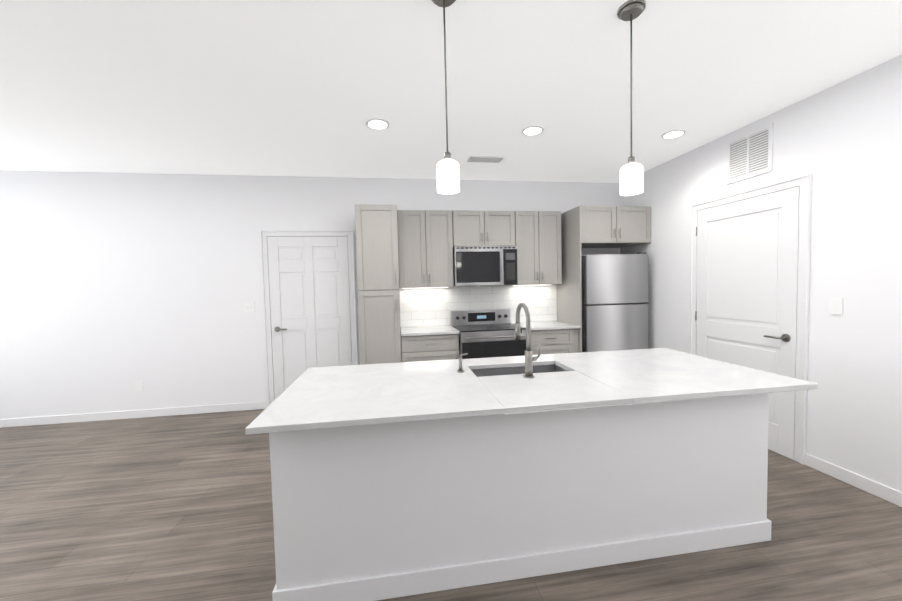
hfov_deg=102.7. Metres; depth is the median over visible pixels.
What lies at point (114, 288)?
wall
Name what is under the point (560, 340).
base cabinet
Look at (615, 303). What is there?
fridge
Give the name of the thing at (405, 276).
upper cabinet
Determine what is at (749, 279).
closet door
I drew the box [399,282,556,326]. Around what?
backsplash
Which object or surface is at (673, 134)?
recessed light
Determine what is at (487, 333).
range
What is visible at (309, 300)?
entry door
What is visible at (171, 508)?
floor
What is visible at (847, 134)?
wall
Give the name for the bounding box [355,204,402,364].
tall cabinet
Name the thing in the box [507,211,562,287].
upper cabinet
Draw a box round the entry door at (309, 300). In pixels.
[260,230,357,405]
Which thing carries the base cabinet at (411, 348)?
on the floor
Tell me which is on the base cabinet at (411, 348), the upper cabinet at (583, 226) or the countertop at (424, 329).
the countertop at (424, 329)
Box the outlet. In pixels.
[135,381,142,391]
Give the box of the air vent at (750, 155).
[727,123,772,183]
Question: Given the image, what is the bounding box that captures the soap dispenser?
[457,353,467,373]
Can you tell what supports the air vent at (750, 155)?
in the wall at (847, 134)
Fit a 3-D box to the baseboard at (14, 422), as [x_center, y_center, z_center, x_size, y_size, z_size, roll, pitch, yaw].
[-4.028,1.304,4.030,3.740,0.090,0.015,-2,3,-9]
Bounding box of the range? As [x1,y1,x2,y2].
[451,309,525,358]
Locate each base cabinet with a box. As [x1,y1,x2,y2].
[399,336,458,362]
[531,328,581,354]
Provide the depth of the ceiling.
2.31 m
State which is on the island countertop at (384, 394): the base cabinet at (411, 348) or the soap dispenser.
the soap dispenser
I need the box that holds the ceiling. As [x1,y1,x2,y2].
[0,0,901,182]
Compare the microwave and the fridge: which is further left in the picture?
the microwave
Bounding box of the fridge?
[581,252,648,351]
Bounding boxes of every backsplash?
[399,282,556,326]
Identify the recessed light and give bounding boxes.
[366,119,388,129]
[522,126,543,135]
[661,130,685,138]
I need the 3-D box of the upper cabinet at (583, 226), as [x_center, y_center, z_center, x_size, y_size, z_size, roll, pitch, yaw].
[1.901,-0.907,4.544,0.904,0.430,0.607,-2,3,-9]
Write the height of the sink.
0.247 m
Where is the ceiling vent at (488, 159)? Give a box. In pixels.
[467,156,503,162]
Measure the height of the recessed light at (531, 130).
0.010 m
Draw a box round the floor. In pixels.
[0,409,901,600]
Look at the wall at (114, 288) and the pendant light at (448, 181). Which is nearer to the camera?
the pendant light at (448, 181)
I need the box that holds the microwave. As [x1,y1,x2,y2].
[453,246,517,285]
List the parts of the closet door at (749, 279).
frame, handle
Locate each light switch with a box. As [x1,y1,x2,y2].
[244,302,254,312]
[828,298,842,314]
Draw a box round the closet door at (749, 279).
[690,173,811,464]
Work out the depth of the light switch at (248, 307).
4.23 m
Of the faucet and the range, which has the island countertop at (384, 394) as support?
the faucet
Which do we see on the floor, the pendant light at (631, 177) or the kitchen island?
the kitchen island
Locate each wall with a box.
[0,170,619,418]
[620,54,901,491]
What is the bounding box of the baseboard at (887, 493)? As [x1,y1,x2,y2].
[805,453,901,506]
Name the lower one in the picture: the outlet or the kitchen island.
the kitchen island
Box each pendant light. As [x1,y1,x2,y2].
[431,0,459,193]
[617,0,645,195]
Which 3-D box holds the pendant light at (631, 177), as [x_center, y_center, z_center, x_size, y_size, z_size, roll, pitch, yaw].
[0.885,-0.974,1.770,0.124,0.885,0.124,-2,3,-9]
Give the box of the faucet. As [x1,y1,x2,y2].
[515,302,544,377]
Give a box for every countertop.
[245,348,817,434]
[399,324,458,335]
[520,320,578,331]
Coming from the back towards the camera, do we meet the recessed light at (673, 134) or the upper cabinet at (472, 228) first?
the upper cabinet at (472, 228)
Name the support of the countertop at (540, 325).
on the base cabinet at (560, 340)
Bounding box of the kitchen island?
[269,394,770,600]
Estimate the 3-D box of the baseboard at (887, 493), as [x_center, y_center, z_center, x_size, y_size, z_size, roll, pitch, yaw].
[2.963,1.279,0.976,0.015,0.090,3.575,-2,3,-9]
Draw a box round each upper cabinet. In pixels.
[399,210,454,287]
[455,210,514,246]
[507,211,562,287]
[563,206,650,247]
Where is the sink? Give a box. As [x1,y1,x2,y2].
[473,362,564,373]
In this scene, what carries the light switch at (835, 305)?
attached to the wall at (847, 134)
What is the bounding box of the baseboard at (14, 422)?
[0,401,267,427]
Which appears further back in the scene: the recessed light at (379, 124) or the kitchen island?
the recessed light at (379, 124)
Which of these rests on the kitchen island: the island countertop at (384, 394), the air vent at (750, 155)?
the island countertop at (384, 394)

